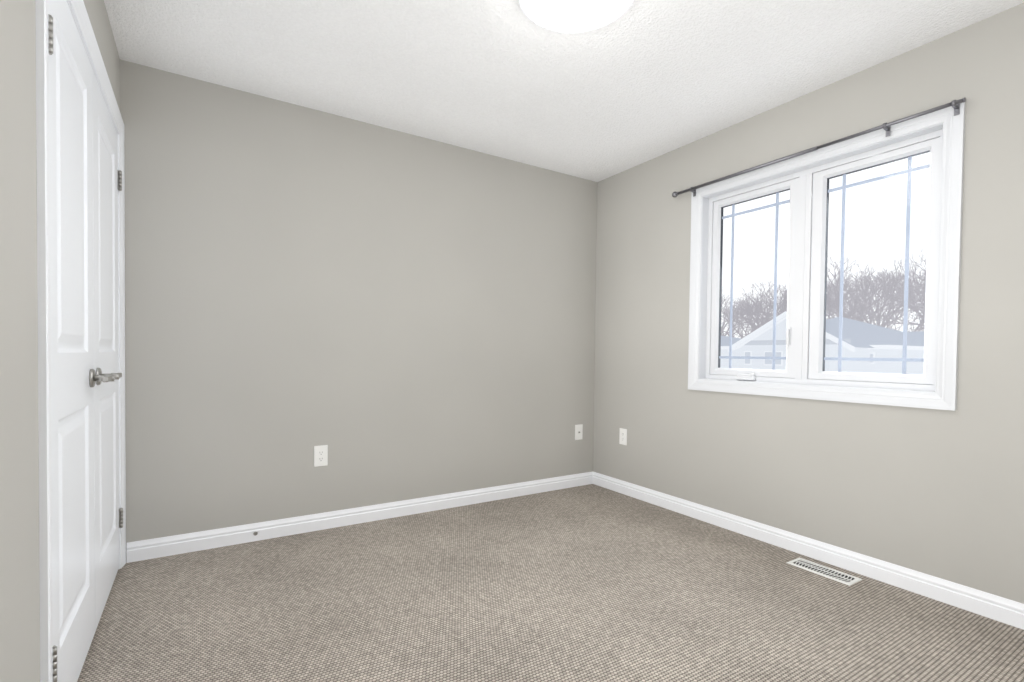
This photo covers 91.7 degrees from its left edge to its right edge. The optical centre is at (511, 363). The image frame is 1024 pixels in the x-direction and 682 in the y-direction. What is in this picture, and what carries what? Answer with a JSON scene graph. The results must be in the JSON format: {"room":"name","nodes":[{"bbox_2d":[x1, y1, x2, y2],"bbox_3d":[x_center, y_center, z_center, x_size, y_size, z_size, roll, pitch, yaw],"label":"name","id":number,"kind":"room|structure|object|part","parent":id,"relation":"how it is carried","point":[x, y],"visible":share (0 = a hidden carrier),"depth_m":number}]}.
{"room":"empty bedroom","nodes":[
{"label":"empty bedroom","id":0,"kind":"room"},
{"bbox_2d":[0,0,119,681],"bbox_3d":[-1.054,-0.205,0.962,0.120,2.440,3.360,0,1,-32],"label":"wall","id":1,"kind":"structure","parent":0,"point":[19,566],"depth_m":1.05},
{"bbox_2d":[48,0,94,681],"bbox_3d":[-1.347,-0.029,1.507,0.035,2.030,0.650,0,1,-32],"label":"closet door leaf","id":2,"kind":"structure","parent":1,"relation":"in","point":[71,314],"depth_m":1.48},
{"bbox_2d":[35,0,125,681],"bbox_3d":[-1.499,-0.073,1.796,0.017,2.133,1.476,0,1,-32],"label":"door frame","id":3,"kind":"structure","parent":1,"relation":"in","point":[79,10],"depth_m":1.18},
{"bbox_2d":[48,14,122,681],"bbox_3d":[-1.500,-0.049,1.796,0.015,1.687,1.335,0,1,-32],"label":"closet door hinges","id":4,"kind":"object","parent":1,"relation":"attached to","point":[50,40],"visible":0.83,"depth_m":1.26},
{"bbox_2d":[92,69,118,631],"bbox_3d":[-1.696,-0.044,2.059,0.035,2.030,0.650,0,1,-32],"label":"closet door leaf","id":5,"kind":"structure","parent":1,"relation":"in","point":[105,291],"depth_m":2.02},
{"bbox_2d":[89,368,118,386],"bbox_3d":[-1.423,0.051,1.719,0.064,0.065,0.151,0,1,-32],"label":"lever","id":6,"kind":"object","parent":5,"relation":"attached to","point":[98,377],"depth_m":1.74},
{"bbox_2d":[120,60,596,561],"bbox_3d":[-1.029,-0.246,3.034,4.272,2.440,0.120,0,1,-32],"label":"wall","id":7,"kind":"structure","parent":0,"point":[386,315],"depth_m":2.94},
{"bbox_2d":[314,445,327,466],"bbox_3d":[-1.122,0.541,2.921,0.076,0.122,0.007,0,1,-32],"label":"outlet","id":8,"kind":"object","parent":7,"relation":"attached to","point":[321,455],"visible":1,"depth_m":2.92},
{"bbox_2d":[127,472,590,562],"bbox_3d":[-0.632,0.927,3.237,2.980,0.096,0.013,0,1,-32],"label":"baseboard","id":9,"kind":"structure","parent":7,"relation":"attached to","point":[215,538],"depth_m":2.95},
{"bbox_2d":[575,424,582,439],"bbox_3d":[0.535,0.545,3.962,0.076,0.122,0.014,0,1,-32],"label":"outlet plate","id":10,"kind":"object","parent":7,"relation":"attached to","point":[579,432],"visible":1,"depth_m":3.96},
{"bbox_2d":[77,484,1023,681],"bbox_3d":[-0.117,1.044,1.587,4.272,0.060,3.600,0,1,-32],"label":"floor","id":11,"kind":"structure","parent":0,"point":[590,583],"depth_m":2.02},
{"bbox_2d":[786,557,861,585],"bbox_3d":[1.526,1.014,2.441,0.122,0.005,0.292,0,1,-32],"label":"floor vent","id":12,"kind":"object","parent":11,"relation":"in","point":[829,573],"visible":1,"depth_m":2.43},
{"bbox_2d":[104,0,1023,181],"bbox_3d":[-0.087,-1.455,1.537,4.272,0.060,3.600,0,1,-32],"label":"ceiling","id":13,"kind":"structure","parent":0,"point":[638,82],"depth_m":2.35},
{"bbox_2d":[519,0,633,32],"bbox_3d":[0.250,-1.389,1.911,0.460,0.078,0.460,0,1,-32],"label":"ceiling light fixture","id":14,"kind":"object","parent":13,"relation":"attached to","point":[571,16],"visible":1,"depth_m":1.95},
{"bbox_2d":[593,3,1023,603],"bbox_3d":[1.638,-0.206,2.658,0.160,2.440,3.360,0,1,-32],"label":"wall","id":15,"kind":"structure","parent":0,"point":[935,493],"depth_m":2.44},
{"bbox_2d":[619,428,626,444],"bbox_3d":[0.841,0.551,3.766,0.007,0.122,0.076,0,1,-32],"label":"outlet","id":16,"kind":"object","parent":15,"relation":"attached to","point":[623,437],"visible":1,"depth_m":3.76},
{"bbox_2d":[591,472,1023,629],"bbox_3d":[1.550,0.965,2.635,0.014,0.096,3.360,0,1,-32],"label":"baseboard","id":17,"kind":"structure","parent":15,"relation":"attached to","point":[996,607],"depth_m":2.47},
{"bbox_2d":[699,123,942,392],"bbox_3d":[1.559,-0.472,2.690,0.060,1.189,1.238,0,1,-32],"label":"liner","id":18,"kind":"object","parent":15,"relation":"attached to","point":[703,287],"visible":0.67,"depth_m":2.92},
{"bbox_2d":[688,102,964,410],"bbox_3d":[1.589,-0.472,2.709,0.167,1.309,1.358,0,1,-32],"label":"window","id":19,"kind":"structure","parent":15,"relation":"in","point":[944,397],"depth_m":2.63},
{"bbox_3d":[1.459,-0.479,2.988,0.070,1.105,0.543,0,1,-32],"label":"window sash far","id":20,"kind":"part","parent":19,"relation":"part of"},
{"bbox_2d":[719,192,789,369],"bbox_3d":[1.450,-0.480,2.994,0.005,1.020,0.435,0,1,-32],"label":"window grille","id":21,"kind":"object","parent":19,"relation":"attached to","point":[730,357],"visible":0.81,"depth_m":2.94},
{"bbox_2d":[736,327,790,380],"bbox_3d":[1.454,-0.053,2.893,0.040,0.306,0.311,0,1,-32],"label":"hardware piece","id":22,"kind":"object","parent":19,"relation":"attached to","point":[751,376],"visible":0.98,"depth_m":2.93},
{"bbox_2d":[672,97,965,197],"bbox_3d":[1.474,-1.095,2.684,0.052,0.059,1.495,0,1,-32],"label":"curtain rod","id":23,"kind":"object","parent":19,"relation":"attached to","point":[954,104],"visible":1,"depth_m":2.45},
{"bbox_3d":[1.621,-0.472,2.729,0.092,1.189,1.238,0,1,-32],"label":"window frame vinyl","id":24,"kind":"part","parent":19,"relation":"part of"},
{"bbox_3d":[1.785,-0.465,2.472,0.070,1.105,0.544,0,1,-32],"label":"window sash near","id":25,"kind":"part","parent":19,"relation":"part of"},
{"bbox_2d":[824,156,928,373],"bbox_3d":[1.786,-0.466,2.461,0.005,1.020,0.436,0,1,-32],"label":"window grille","id":26,"kind":"object","parent":19,"relation":"attached to","point":[904,358],"visible":0.83,"depth_m":2.38},
{"label":"outside","id":27,"kind":"structure","parent":0,"visible":0},
{"label":"ground","id":28,"kind":"structure","parent":27,"visible":0},
{"bbox_2d":[720,336,740,367],"bbox_3d":[18.518,0.836,45.039,9.000,6.770,10.000,0,1,-32],"label":"house","id":29,"kind":"structure","parent":28,"relation":"on","point":[724,340],"depth_m":41.03},
{"bbox_2d":[721,311,923,373],"bbox_3d":[22.348,0.543,34.911,15.320,7.850,11.000,0,1,-32],"label":"house","id":30,"kind":"structure","parent":28,"relation":"on","point":[860,344],"depth_m":30.37},
{"bbox_2d":[721,246,926,338],"bbox_3d":[42.163,-4.678,59.561,35.596,17.758,53.799,0,1,-32],"label":"trees","id":31,"kind":"object","parent":28,"relation":"on","point":[864,310],"depth_m":55.96},
{"bbox_2d":[907,331,924,336],"bbox_3d":[36.542,0.769,44.574,11.000,7.350,16.000,0,1,-32],"label":"house","id":32,"kind":"structure","parent":28,"relation":"on","point":[920,333],"depth_m":44.22}
]}

